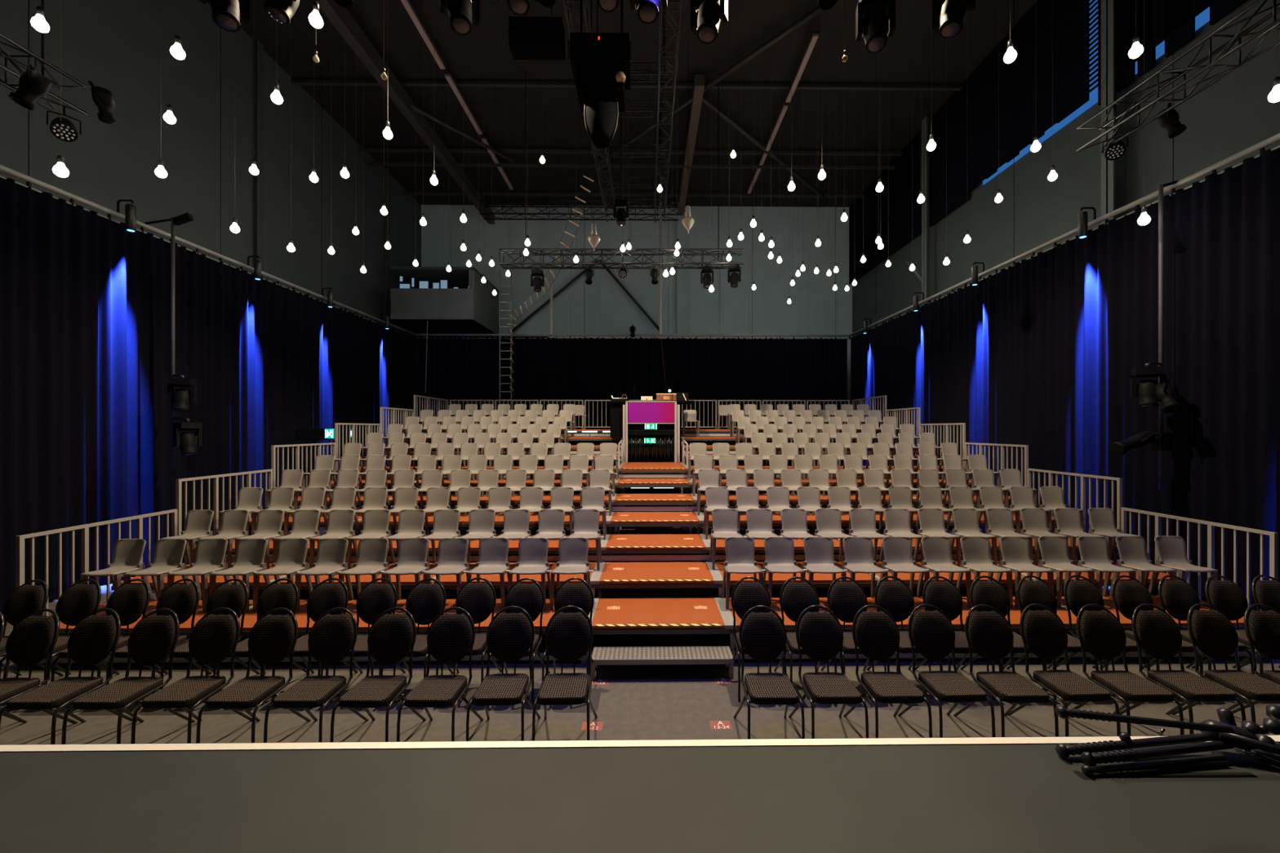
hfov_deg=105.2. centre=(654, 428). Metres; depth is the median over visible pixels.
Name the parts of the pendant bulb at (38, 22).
glass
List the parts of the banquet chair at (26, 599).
leg, frame, leg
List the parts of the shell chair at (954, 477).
leg, leg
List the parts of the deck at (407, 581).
frame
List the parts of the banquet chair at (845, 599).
leg, leg, frame, leg, leg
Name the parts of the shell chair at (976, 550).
leg, rail, leg, leg, leg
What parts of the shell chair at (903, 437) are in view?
leg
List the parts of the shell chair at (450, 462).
leg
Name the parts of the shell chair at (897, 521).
leg, leg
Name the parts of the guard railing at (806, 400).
rail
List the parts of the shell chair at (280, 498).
leg, leg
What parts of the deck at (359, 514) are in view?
frame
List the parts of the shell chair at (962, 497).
leg, leg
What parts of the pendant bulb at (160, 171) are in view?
glass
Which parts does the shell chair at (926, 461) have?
leg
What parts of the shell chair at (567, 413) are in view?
leg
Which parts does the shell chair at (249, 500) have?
leg, leg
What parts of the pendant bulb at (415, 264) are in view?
glass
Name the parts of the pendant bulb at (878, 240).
glass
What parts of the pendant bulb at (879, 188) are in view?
glass, cord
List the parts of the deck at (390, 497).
frame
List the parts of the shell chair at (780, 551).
leg, leg, leg, leg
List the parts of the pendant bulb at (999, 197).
glass, cord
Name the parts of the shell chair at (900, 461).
leg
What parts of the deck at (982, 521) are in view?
frame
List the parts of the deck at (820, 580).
frame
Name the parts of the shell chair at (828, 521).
leg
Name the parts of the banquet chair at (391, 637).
leg, leg, frame, leg, leg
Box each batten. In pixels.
[400,0,445,69]
[444,71,482,134]
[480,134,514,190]
[746,151,767,193]
[765,102,788,151]
[785,31,819,102]
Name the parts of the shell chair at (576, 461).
leg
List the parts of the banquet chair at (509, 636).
leg, leg, frame, leg, leg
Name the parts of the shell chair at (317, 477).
leg, leg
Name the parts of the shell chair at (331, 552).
leg, leg, leg, rail, leg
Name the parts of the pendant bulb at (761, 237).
glass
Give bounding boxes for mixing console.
[611,397,628,400]
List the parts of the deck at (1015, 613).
frame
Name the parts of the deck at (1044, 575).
frame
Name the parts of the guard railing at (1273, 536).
post, post, rail, post, post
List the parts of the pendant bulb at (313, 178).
glass, cord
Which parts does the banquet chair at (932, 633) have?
leg, leg, frame, leg, leg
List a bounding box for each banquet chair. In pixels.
[0,578,115,685]
[0,579,63,675]
[0,608,77,724]
[0,608,137,744]
[0,611,18,721]
[50,578,160,682]
[61,608,195,744]
[105,578,212,694]
[130,607,252,743]
[160,578,260,704]
[195,607,311,743]
[215,577,306,705]
[263,607,368,742]
[271,577,358,703]
[324,577,405,702]
[329,607,426,742]
[378,577,453,678]
[396,606,483,742]
[435,577,502,683]
[466,605,540,741]
[488,577,550,705]
[532,605,597,741]
[542,577,598,699]
[726,576,784,702]
[733,604,804,739]
[773,576,836,684]
[788,604,868,738]
[820,576,889,673]
[843,604,932,737]
[866,575,941,672]
[897,604,995,737]
[915,575,995,700]
[953,604,1058,737]
[960,575,1048,692]
[1005,575,1098,700]
[1008,603,1120,737]
[1052,574,1150,672]
[1072,604,1184,736]
[1098,575,1203,677]
[1119,603,1246,733]
[1145,574,1254,675]
[1170,603,1279,723]
[1191,574,1263,675]
[1231,603,1279,713]
[1240,574,1279,667]
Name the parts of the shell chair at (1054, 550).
leg, rail, leg, leg, leg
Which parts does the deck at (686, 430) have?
frame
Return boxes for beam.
[314,0,494,224]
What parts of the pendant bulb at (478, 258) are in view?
glass, cord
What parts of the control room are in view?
lit pane, lit pane, lit pane, panel, lit pane, lit pane, corner post, panel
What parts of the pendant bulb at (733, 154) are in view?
glass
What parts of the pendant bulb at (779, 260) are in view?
glass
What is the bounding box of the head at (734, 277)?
[727,264,741,288]
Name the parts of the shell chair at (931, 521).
leg, leg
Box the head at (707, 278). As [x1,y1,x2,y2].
[700,265,713,288]
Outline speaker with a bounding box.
[507,7,564,60]
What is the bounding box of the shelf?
[627,429,674,431]
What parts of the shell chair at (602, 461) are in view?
leg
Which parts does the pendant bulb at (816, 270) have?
glass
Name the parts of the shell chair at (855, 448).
leg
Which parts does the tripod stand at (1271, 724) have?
knob, knob, knob, leg, knob, knob, leg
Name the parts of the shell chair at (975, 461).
leg, leg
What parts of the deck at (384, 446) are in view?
frame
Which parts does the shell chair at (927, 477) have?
leg, leg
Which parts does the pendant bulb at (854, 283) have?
glass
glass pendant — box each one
[587,157,600,251]
[681,205,694,233]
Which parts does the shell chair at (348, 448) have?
leg, leg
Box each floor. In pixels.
[0,504,1279,745]
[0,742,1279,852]
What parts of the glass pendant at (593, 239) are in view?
cord, lamp shade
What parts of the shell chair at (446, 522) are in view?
leg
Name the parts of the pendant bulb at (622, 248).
glass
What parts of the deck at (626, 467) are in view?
frame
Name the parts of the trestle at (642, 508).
leg, leg, leg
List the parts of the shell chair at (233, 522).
leg, leg, leg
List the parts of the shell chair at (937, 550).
leg, rail, leg, leg, leg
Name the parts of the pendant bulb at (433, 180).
glass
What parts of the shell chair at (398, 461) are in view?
leg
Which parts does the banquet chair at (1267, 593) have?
leg, frame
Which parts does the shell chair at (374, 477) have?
leg, leg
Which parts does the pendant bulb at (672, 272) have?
glass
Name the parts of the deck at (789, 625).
frame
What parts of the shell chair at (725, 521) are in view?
leg, leg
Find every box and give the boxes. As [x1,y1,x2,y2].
[640,395,652,400]
[656,393,676,400]
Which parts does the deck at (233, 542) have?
frame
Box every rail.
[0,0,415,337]
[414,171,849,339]
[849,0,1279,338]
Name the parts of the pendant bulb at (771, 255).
glass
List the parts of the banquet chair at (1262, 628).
leg, frame, leg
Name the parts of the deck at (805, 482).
frame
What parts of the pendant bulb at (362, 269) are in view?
glass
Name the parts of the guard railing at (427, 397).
post, post, rail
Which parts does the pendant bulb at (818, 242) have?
glass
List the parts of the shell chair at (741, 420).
leg, leg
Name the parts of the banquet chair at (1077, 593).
leg, frame, leg, leg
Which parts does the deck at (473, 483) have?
frame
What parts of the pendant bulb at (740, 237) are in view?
glass, cord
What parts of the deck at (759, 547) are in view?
frame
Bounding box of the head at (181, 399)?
[167,375,196,412]
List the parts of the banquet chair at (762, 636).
leg, leg, frame, leg, leg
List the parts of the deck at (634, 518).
frame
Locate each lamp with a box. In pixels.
[171,212,193,226]
[582,431,597,437]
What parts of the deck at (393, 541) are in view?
frame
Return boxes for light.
[8,63,52,111]
[88,80,118,124]
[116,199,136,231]
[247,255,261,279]
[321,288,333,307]
[333,0,353,8]
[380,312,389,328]
[440,0,479,35]
[506,0,539,16]
[538,0,555,7]
[584,266,594,284]
[596,0,619,13]
[613,198,628,226]
[629,0,666,24]
[629,324,635,337]
[649,266,659,284]
[690,0,728,44]
[817,0,838,10]
[1109,431,1173,455]
[1129,363,1166,408]
[1155,380,1182,413]
[1156,102,1186,138]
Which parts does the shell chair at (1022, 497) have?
leg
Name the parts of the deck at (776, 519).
frame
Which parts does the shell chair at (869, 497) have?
leg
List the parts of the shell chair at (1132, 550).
leg, rail, leg, leg, leg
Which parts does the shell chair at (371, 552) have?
leg, leg, leg, rail, leg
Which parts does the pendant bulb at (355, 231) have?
glass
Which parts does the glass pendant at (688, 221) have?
lamp shade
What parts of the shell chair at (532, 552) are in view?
leg, leg, leg, leg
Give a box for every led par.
[46,106,81,142]
[617,264,627,278]
[1102,129,1128,160]
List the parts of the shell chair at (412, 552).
leg, leg, leg, rail, leg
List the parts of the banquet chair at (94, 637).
leg, leg, leg, frame, leg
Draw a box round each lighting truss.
[0,0,88,115]
[479,186,679,221]
[498,73,743,269]
[562,0,617,222]
[591,0,674,82]
[595,54,668,157]
[596,2,671,117]
[602,96,666,188]
[606,126,664,208]
[654,0,682,222]
[1076,0,1279,152]
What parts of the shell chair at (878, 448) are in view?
leg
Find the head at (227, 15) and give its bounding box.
[199,0,249,31]
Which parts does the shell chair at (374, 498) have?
leg, leg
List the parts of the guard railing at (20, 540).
post, post, rail, post, post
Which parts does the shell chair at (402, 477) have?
leg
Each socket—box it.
[35,5,44,17]
[57,154,64,164]
[158,159,164,166]
[166,104,172,111]
[174,35,181,44]
[232,217,237,222]
[252,159,256,165]
[274,83,279,90]
[311,167,315,173]
[312,1,319,12]
[342,162,346,168]
[386,120,390,128]
[928,133,933,139]
[1007,39,1013,48]
[1033,134,1038,141]
[1050,164,1054,170]
[1132,34,1139,44]
[1141,205,1146,213]
[1273,75,1279,86]
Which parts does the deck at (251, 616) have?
frame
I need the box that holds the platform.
[28,633,1269,666]
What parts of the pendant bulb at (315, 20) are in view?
glass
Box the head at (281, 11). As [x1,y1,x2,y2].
[262,0,299,26]
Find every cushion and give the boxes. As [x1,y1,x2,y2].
[0,635,8,653]
[0,677,39,702]
[3,584,44,626]
[5,614,55,666]
[6,676,102,709]
[45,635,70,657]
[55,583,97,626]
[60,635,129,657]
[66,613,116,666]
[72,676,163,709]
[105,583,146,626]
[115,634,186,657]
[127,614,176,666]
[142,675,226,708]
[155,583,196,624]
[168,641,188,657]
[188,613,236,665]
[206,675,284,708]
[226,637,248,657]
[248,613,294,665]
[272,675,346,707]
[286,634,308,657]
[306,582,346,622]
[307,613,354,664]
[338,675,406,707]
[346,633,371,657]
[356,582,395,624]
[368,613,413,664]
[404,675,466,707]
[405,633,427,657]
[406,582,444,625]
[427,613,472,664]
[456,582,493,623]
[466,632,486,655]
[472,673,528,706]
[487,611,532,662]
[505,582,542,621]
[523,633,539,657]
[537,672,589,705]
[546,611,591,662]
[733,581,769,619]
[735,632,747,654]
[741,611,785,662]
[744,672,798,704]
[781,581,818,622]
[786,631,805,654]
[798,611,842,662]
[802,672,861,704]
[829,581,866,622]
[842,631,863,654]
[854,610,899,661]
[860,671,924,703]
[876,580,913,622]
[898,631,919,653]
[911,609,955,660]
[918,671,986,702]
[924,581,962,621]
[951,631,976,653]
[968,610,1013,660]
[972,580,1009,617]
[976,671,1048,702]
[1013,631,1032,653]
[1019,580,1057,613]
[1022,608,1067,659]
[1032,670,1111,702]
[1063,634,1088,652]
[1066,579,1104,617]
[1075,630,1142,652]
[1079,609,1126,660]
[1090,670,1173,702]
[1114,580,1153,620]
[1124,630,1193,652]
[1135,609,1182,659]
[1147,670,1235,701]
[1160,579,1199,621]
[1179,629,1245,651]
[1191,608,1238,659]
[1204,669,1279,701]
[1208,579,1248,620]
[1235,629,1256,648]
[1247,609,1279,659]
[1262,670,1279,684]
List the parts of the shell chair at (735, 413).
leg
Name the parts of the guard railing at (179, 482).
post, post, rail, post, post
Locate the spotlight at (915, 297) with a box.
[913,292,924,311]
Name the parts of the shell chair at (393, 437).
leg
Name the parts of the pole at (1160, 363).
lamp arm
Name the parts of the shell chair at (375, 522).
leg, leg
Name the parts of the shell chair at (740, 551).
leg, leg, leg, leg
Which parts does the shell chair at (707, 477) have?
leg, leg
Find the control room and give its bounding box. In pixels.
[390,266,498,333]
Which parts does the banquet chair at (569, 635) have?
leg, leg, frame, leg, leg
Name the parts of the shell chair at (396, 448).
leg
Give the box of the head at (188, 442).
[173,418,202,455]
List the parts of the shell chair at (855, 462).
leg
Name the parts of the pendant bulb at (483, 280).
glass, cord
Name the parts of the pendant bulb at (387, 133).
glass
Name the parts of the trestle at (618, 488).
leg, leg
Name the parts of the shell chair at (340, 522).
leg, leg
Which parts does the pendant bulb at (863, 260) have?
glass, cord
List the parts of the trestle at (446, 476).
leg, leg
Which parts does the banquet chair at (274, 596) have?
leg, leg, leg, frame, leg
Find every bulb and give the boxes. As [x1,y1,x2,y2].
[30,0,49,32]
[52,0,69,177]
[154,159,167,177]
[163,104,176,124]
[169,35,186,59]
[230,217,239,233]
[248,159,258,175]
[270,83,283,104]
[286,18,295,252]
[308,1,323,28]
[309,0,318,182]
[312,0,319,62]
[327,242,334,254]
[340,8,349,178]
[352,222,359,235]
[360,262,366,273]
[380,0,386,79]
[380,62,387,215]
[382,120,392,139]
[384,238,391,249]
[413,256,417,266]
[419,0,426,226]
[430,169,438,185]
[446,262,451,271]
[460,209,466,222]
[460,240,466,250]
[466,78,471,266]
[475,66,481,261]
[481,113,485,283]
[488,77,494,266]
[492,287,496,295]
[506,99,510,276]
[523,60,528,255]
[524,60,530,246]
[539,60,545,164]
[573,252,578,262]
[620,241,625,252]
[626,239,631,249]
[657,180,662,192]
[662,266,668,276]
[669,264,675,275]
[674,248,679,256]
[675,238,679,248]
[708,281,714,292]
[726,38,732,247]
[726,250,731,261]
[730,146,736,158]
[737,22,743,239]
[750,214,756,227]
[751,281,755,289]
[758,229,764,241]
[768,236,773,248]
[768,248,773,258]
[777,253,782,262]
[787,0,795,191]
[790,276,795,285]
[795,102,799,276]
[800,90,804,271]
[813,264,818,274]
[815,235,821,246]
[817,164,826,180]
[826,101,831,275]
[832,282,837,290]
[833,263,838,272]
[840,208,847,221]
[841,0,848,62]
[844,133,848,291]
[852,276,857,285]
[860,72,866,262]
[875,52,883,192]
[875,232,881,244]
[877,238,883,248]
[885,257,891,266]
[909,67,915,271]
[916,189,924,203]
[926,133,936,151]
[942,39,950,265]
[963,230,970,243]
[994,0,1003,203]
[1003,0,1017,63]
[1030,134,1040,152]
[1047,0,1057,181]
[1128,0,1143,58]
[1137,0,1151,225]
[1267,0,1279,102]
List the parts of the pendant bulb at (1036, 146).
glass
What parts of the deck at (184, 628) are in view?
frame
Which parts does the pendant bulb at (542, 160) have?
glass, cord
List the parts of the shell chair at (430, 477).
leg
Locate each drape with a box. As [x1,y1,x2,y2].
[848,0,1088,284]
[1097,0,1248,105]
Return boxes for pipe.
[550,264,552,337]
[659,176,662,337]
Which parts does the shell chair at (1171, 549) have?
leg, leg, leg, leg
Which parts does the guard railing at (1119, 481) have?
post, post, rail, post, post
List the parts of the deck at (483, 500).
frame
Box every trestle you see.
[184,551,1116,598]
[297,504,1022,563]
[314,491,795,555]
[359,525,946,562]
[360,472,942,534]
[364,460,937,534]
[384,449,917,529]
[403,440,898,511]
[418,433,883,511]
[591,586,878,598]
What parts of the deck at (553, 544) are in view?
frame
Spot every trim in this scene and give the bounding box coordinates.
[0,735,1279,751]
[253,40,263,278]
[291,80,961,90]
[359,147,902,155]
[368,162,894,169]
[384,168,390,327]
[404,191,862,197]
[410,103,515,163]
[430,336,548,337]
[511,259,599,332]
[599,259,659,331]
[600,95,693,163]
[676,220,683,337]
[677,74,704,215]
[702,95,825,198]
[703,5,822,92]
[906,260,921,281]
[921,115,934,305]
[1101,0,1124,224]
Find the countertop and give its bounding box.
[610,400,693,404]
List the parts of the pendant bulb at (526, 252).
glass, cord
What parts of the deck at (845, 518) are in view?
frame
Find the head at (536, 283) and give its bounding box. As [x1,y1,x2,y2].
[530,268,544,292]
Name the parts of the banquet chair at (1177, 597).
leg, frame, leg, leg, leg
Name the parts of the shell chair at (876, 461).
leg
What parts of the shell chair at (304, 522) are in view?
leg, leg, leg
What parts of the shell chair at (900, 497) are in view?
leg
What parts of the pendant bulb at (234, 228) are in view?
glass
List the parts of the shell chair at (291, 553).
leg, leg, leg, rail, leg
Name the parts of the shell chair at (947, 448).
leg, leg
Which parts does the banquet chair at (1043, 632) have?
leg, frame, leg, leg, leg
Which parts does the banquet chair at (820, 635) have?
leg, leg, frame, leg, leg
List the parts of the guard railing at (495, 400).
rail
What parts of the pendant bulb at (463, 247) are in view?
glass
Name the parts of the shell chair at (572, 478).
leg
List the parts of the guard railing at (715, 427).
rail, rail, post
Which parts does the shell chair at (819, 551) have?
leg, leg, leg, leg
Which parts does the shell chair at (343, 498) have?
leg, leg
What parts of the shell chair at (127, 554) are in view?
leg, leg, leg, rail, leg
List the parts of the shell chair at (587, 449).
leg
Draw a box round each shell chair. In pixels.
[80,538,153,600]
[123,538,190,599]
[160,509,213,564]
[167,538,231,612]
[197,509,248,568]
[208,538,271,612]
[217,487,262,533]
[234,509,284,568]
[251,487,294,534]
[253,537,312,611]
[265,469,303,516]
[272,509,319,563]
[284,487,327,535]
[293,469,332,510]
[295,537,354,611]
[302,454,337,488]
[309,509,357,568]
[315,487,359,541]
[323,469,361,510]
[327,454,363,497]
[332,443,364,480]
[338,537,391,597]
[346,509,395,568]
[352,487,391,534]
[353,469,390,510]
[356,454,389,494]
[357,443,388,480]
[361,432,384,456]
[381,537,431,599]
[382,423,402,444]
[384,432,404,466]
[385,443,408,470]
[385,509,429,563]
[386,454,411,486]
[387,469,417,505]
[389,487,418,533]
[402,416,419,443]
[404,423,422,454]
[408,432,426,466]
[411,443,431,479]
[415,454,436,493]
[418,409,433,423]
[418,469,443,509]
[421,509,460,563]
[422,416,438,432]
[422,487,450,535]
[422,537,469,594]
[426,423,442,455]
[430,432,448,466]
[435,443,454,480]
[437,409,451,433]
[441,416,456,443]
[441,454,462,497]
[446,423,462,454]
[448,404,461,423]
[448,469,471,516]
[453,432,469,466]
[454,487,481,540]
[455,409,468,432]
[458,509,496,563]
[459,404,477,423]
[460,416,475,443]
[460,443,478,480]
[466,423,484,454]
[466,432,493,466]
[466,537,510,609]
[468,454,487,497]
[472,409,487,432]
[475,469,499,491]
[476,404,493,423]
[476,443,503,480]
[478,487,512,540]
[479,416,495,443]
[480,423,504,454]
[484,409,503,432]
[485,454,515,497]
[488,432,514,466]
[493,404,510,423]
[493,416,513,443]
[494,509,531,539]
[497,469,527,516]
[500,443,524,480]
[501,423,521,454]
[502,409,520,432]
[507,537,551,610]
[511,416,530,443]
[511,432,533,466]
[511,454,537,497]
[511,487,544,540]
[513,404,526,423]
[520,409,537,432]
[525,423,542,454]
[526,443,547,479]
[529,404,542,423]
[530,509,568,539]
[532,469,555,491]
[533,416,548,443]
[537,432,555,466]
[541,409,555,432]
[543,454,564,493]
[546,404,559,416]
[546,423,563,443]
[548,487,574,534]
[550,537,593,610]
[553,416,568,443]
[553,443,570,469]
[559,409,573,436]
[560,469,583,505]
[563,404,577,429]
[568,509,604,570]
[569,404,585,429]
[569,454,590,486]
[576,443,595,469]
[579,486,608,539]
[588,469,614,515]
[595,454,617,496]
[600,443,620,480]
[682,409,700,436]
[688,442,706,479]
[692,454,712,496]
[696,469,719,515]
[702,486,729,539]
[709,508,746,569]
[711,442,729,469]
[717,404,732,429]
[718,454,737,486]
[721,537,765,608]
[725,469,747,504]
[727,404,740,429]
[729,409,744,436]
[734,486,764,539]
[735,416,751,444]
[735,442,753,478]
[742,423,759,454]
[743,454,763,493]
[744,404,756,416]
[745,508,782,538]
[748,409,762,432]
[751,432,767,465]
[752,469,780,515]
[755,416,773,443]
[758,442,782,479]
[760,404,773,424]
[763,423,782,454]
[763,537,807,608]
[765,409,783,432]
[765,486,798,539]
[768,454,794,496]
[771,432,793,466]
[773,416,792,442]
[776,404,792,424]
[778,442,804,479]
[779,508,817,560]
[780,423,803,454]
[780,469,809,515]
[782,409,800,432]
[790,416,811,442]
[791,432,815,466]
[791,454,813,496]
[792,404,809,424]
[796,486,822,539]
[798,409,817,432]
[800,423,823,454]
[801,442,821,479]
[802,537,848,586]
[808,404,826,424]
[808,469,831,515]
[809,416,824,442]
[812,432,830,466]
[813,508,853,561]
[817,409,830,432]
[818,454,837,496]
[822,423,836,454]
[825,404,837,424]
[826,442,844,479]
[826,486,853,539]
[828,416,842,442]
[834,409,847,432]
[835,432,851,466]
[835,469,858,515]
[840,404,853,424]
[840,536,888,597]
[841,423,857,454]
[843,454,864,486]
[846,416,862,443]
[848,508,888,561]
[849,442,868,469]
[851,409,865,424]
[856,432,873,454]
[857,404,869,425]
[857,486,885,533]
[860,423,877,442]
[862,469,888,507]
[864,416,880,442]
[868,409,883,424]
[868,454,890,493]
[872,442,893,478]
[876,432,895,465]
[879,508,924,561]
[879,536,929,593]
[880,423,898,454]
[883,416,900,443]
[884,486,919,528]
[887,468,920,508]
[891,454,918,484]
[893,442,918,469]
[897,432,918,456]
[898,423,919,444]
[913,508,960,566]
[914,468,951,515]
[914,486,954,533]
[915,432,941,465]
[915,442,945,479]
[915,454,947,496]
[915,536,971,608]
[938,442,969,479]
[940,454,974,496]
[942,468,980,512]
[945,486,988,536]
[950,508,996,565]
[956,536,1013,608]
[966,454,999,487]
[972,468,1008,515]
[977,486,1020,533]
[986,508,1032,563]
[996,536,1053,608]
[999,468,1036,514]
[1008,486,1051,532]
[1019,507,1068,566]
[1035,536,1094,608]
[1039,486,1083,532]
[1053,507,1103,564]
[1073,536,1136,596]
[1087,507,1138,560]
[1108,535,1176,596]
[1148,535,1217,595]
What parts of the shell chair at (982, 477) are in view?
leg, leg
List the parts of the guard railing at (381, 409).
post, post, rail, post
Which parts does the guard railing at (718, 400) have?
rail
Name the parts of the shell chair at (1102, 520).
leg, leg, leg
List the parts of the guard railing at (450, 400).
rail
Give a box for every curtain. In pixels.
[0,177,414,612]
[418,337,847,493]
[628,435,673,462]
[850,147,1279,610]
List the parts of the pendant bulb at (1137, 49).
glass, cord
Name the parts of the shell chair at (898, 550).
leg, rail, leg, leg, leg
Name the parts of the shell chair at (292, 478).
leg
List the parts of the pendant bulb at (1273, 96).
glass, cord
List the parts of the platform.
leg, leg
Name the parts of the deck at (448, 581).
frame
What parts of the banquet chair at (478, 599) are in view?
leg, leg, frame, leg, leg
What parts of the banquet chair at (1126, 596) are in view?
leg, frame, leg, leg, leg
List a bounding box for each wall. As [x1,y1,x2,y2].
[0,0,421,479]
[421,204,852,454]
[852,0,1279,337]
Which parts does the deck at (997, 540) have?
frame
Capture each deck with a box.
[58,600,253,636]
[111,563,309,590]
[183,537,317,555]
[238,599,406,636]
[248,512,362,527]
[274,563,443,589]
[293,493,392,506]
[330,479,422,488]
[337,466,441,472]
[346,534,473,554]
[358,512,497,527]
[362,454,436,458]
[384,446,460,449]
[385,493,488,505]
[408,438,473,440]
[413,478,506,488]
[415,598,588,635]
[421,429,484,432]
[434,562,600,589]
[435,466,519,470]
[466,533,604,554]
[473,437,537,440]
[484,429,545,432]
[493,511,608,527]
[510,493,613,505]
[525,478,616,487]
[537,466,616,472]
[541,454,621,460]
[547,444,621,449]
[554,436,622,440]
[560,429,609,432]
[600,533,710,553]
[606,511,703,526]
[611,493,697,505]
[614,478,692,487]
[617,462,688,472]
[680,429,743,432]
[680,436,750,440]
[681,444,757,449]
[684,454,768,460]
[690,465,769,472]
[690,478,782,487]
[694,493,798,505]
[699,511,816,526]
[703,533,844,553]
[711,561,877,587]
[719,596,908,634]
[758,429,818,432]
[767,437,812,440]
[787,465,870,469]
[795,493,919,504]
[801,478,891,487]
[810,511,950,526]
[817,429,880,432]
[830,438,898,440]
[835,533,962,552]
[844,445,918,449]
[862,454,939,460]
[862,465,963,471]
[866,560,1033,586]
[884,478,971,487]
[906,596,1076,632]
[912,493,1010,504]
[943,511,1053,525]
[950,533,1118,552]
[996,560,1177,586]
[1061,595,1244,631]
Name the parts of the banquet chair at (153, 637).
leg, leg, leg, frame, leg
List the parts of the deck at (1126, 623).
frame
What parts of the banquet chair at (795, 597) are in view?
leg, leg, frame, leg, leg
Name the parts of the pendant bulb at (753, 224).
glass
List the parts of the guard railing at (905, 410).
post, rail, post, post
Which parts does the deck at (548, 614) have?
frame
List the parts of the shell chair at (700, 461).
leg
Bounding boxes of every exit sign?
[324,428,333,454]
[644,423,657,429]
[644,438,655,443]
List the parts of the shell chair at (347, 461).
leg, leg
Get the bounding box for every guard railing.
[15,509,177,616]
[176,469,272,535]
[271,442,336,497]
[334,422,381,476]
[379,406,414,446]
[413,395,448,433]
[449,400,493,423]
[494,400,538,423]
[539,400,583,429]
[584,400,611,429]
[677,400,716,429]
[718,400,761,427]
[762,400,805,424]
[806,400,849,424]
[852,395,886,428]
[885,407,920,445]
[919,422,965,469]
[964,442,1028,495]
[1026,468,1122,556]
[1120,506,1278,612]
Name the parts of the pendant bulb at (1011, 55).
glass, cord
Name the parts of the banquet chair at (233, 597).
leg, leg, leg, frame, leg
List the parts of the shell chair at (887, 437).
leg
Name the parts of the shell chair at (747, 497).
leg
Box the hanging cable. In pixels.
[425,320,427,392]
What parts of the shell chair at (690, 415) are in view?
leg, leg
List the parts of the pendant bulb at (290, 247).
glass, cord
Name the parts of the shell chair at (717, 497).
leg, leg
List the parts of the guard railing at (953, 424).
post, rail, post, post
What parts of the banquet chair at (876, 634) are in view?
leg, leg, frame, leg, leg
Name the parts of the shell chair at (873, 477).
leg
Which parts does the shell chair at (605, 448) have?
leg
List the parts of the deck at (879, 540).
frame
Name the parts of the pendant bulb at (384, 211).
glass, cord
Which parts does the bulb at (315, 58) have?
glass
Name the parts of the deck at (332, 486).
frame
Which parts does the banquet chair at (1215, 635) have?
leg, frame, leg, leg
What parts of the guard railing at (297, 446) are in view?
post, post, rail, post, post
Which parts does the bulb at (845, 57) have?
cord, glass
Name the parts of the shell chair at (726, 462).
leg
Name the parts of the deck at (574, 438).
frame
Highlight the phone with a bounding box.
[611,395,620,400]
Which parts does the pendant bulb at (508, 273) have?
glass, cord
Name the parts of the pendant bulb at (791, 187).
glass, cord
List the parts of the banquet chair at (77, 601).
leg, leg, leg, frame, leg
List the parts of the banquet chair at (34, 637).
leg, leg, frame, leg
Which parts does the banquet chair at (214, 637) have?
leg, leg, leg, frame, leg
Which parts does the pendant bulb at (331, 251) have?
glass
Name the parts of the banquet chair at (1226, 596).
leg, frame, leg, leg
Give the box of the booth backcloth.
[623,405,680,474]
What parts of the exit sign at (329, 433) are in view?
lit panel, sign post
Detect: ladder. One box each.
[499,270,511,416]
[507,138,593,391]
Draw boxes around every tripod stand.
[1054,705,1279,775]
[1240,704,1279,767]
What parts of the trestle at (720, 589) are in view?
leg, leg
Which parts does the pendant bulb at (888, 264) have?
glass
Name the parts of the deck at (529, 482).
frame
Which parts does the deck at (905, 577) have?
frame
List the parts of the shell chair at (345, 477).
leg, leg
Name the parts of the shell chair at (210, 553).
leg, leg, leg, rail, leg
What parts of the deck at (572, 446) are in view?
frame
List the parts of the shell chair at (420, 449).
leg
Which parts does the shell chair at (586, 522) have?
leg, leg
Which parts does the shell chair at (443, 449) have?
leg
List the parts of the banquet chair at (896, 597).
leg, frame, leg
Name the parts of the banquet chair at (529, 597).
leg, frame, leg, leg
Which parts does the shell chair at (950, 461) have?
leg, leg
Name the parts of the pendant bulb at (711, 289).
glass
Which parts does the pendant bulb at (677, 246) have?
glass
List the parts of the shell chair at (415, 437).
leg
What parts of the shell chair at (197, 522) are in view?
leg, leg, leg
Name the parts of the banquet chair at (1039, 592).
leg, frame, leg, leg, leg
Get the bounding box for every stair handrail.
[617,439,622,466]
[682,439,688,466]
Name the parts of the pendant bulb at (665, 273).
glass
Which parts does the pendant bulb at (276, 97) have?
glass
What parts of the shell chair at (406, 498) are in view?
leg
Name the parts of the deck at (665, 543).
frame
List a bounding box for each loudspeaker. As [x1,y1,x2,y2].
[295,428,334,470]
[568,0,631,148]
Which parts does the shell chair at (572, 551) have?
leg, leg, leg, leg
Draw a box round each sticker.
[581,721,603,730]
[591,678,608,684]
[606,606,620,609]
[688,567,699,569]
[693,605,707,608]
[709,720,732,729]
[714,677,733,684]
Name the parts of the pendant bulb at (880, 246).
glass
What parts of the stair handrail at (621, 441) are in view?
post, post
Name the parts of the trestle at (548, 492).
leg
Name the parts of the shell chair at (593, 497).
leg, leg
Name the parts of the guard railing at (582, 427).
rail, post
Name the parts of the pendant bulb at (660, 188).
glass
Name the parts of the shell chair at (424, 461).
leg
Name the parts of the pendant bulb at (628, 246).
glass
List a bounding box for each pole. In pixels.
[144,217,188,467]
[1146,180,1177,489]
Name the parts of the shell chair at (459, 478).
leg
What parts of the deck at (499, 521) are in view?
frame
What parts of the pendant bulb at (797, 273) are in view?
glass, cord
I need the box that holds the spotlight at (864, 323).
[862,318,871,333]

